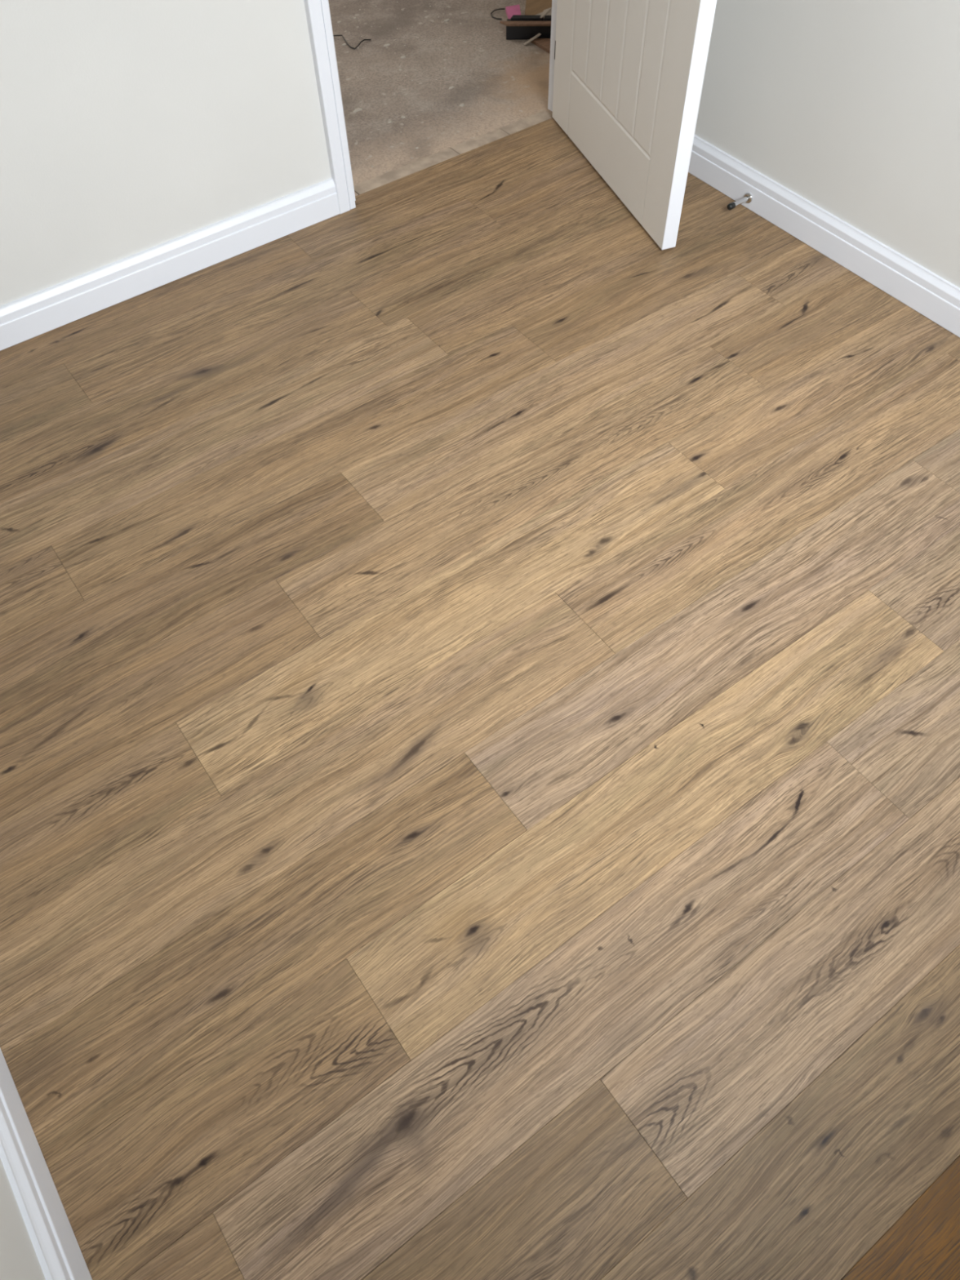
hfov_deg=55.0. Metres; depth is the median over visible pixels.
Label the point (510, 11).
sheet
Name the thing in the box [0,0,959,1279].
floor
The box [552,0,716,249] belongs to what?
door
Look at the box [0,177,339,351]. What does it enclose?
baseboard
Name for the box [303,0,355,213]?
trim
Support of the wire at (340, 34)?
on the floor
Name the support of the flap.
on the cardboard sheet at (533, 7)
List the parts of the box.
black strip, black strip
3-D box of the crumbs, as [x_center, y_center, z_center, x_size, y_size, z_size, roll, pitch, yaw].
[-0.284,-2.409,3.490,1.646,0.002,1.818,-31,60,-19]
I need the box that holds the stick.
[523,32,541,45]
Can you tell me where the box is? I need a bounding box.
[506,14,551,39]
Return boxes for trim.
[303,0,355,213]
[547,0,557,111]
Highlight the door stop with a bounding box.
[727,192,752,209]
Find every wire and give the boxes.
[333,34,370,48]
[490,8,505,19]
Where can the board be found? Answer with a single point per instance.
(543, 43)
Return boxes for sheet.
[505,4,520,18]
[524,0,551,18]
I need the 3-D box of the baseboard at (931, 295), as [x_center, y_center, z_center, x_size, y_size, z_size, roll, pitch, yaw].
[1.171,-0.834,2.304,0.018,0.099,2.781,-31,60,-19]
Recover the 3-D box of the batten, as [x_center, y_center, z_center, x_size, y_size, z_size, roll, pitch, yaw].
[0.292,-2.179,3.258,0.444,0.007,0.027,2,56,3]
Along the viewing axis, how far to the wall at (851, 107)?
2.28 m
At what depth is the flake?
3.04 m
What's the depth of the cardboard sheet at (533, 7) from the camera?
3.36 m
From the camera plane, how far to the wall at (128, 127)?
2.23 m
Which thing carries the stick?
on the floor
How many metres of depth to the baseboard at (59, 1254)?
1.24 m
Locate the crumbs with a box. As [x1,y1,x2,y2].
[337,1,529,167]
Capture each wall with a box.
[0,0,331,306]
[0,1158,45,1279]
[694,0,959,288]
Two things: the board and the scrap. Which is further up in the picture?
the scrap
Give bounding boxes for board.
[529,38,551,53]
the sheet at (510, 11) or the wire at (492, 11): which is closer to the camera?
the sheet at (510, 11)
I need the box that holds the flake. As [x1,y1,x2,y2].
[352,107,362,112]
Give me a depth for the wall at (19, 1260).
1.15 m
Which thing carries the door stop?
attached to the baseboard at (931, 295)
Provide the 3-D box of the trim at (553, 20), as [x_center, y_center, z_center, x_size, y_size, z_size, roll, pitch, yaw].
[0.215,-2.282,2.168,0.013,1.993,0.034,-31,60,-19]
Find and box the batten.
[499,21,551,26]
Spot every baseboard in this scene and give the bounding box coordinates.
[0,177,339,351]
[0,1048,92,1279]
[688,134,959,337]
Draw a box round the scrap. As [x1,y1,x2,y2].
[539,7,551,17]
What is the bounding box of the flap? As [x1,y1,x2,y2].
[534,8,551,17]

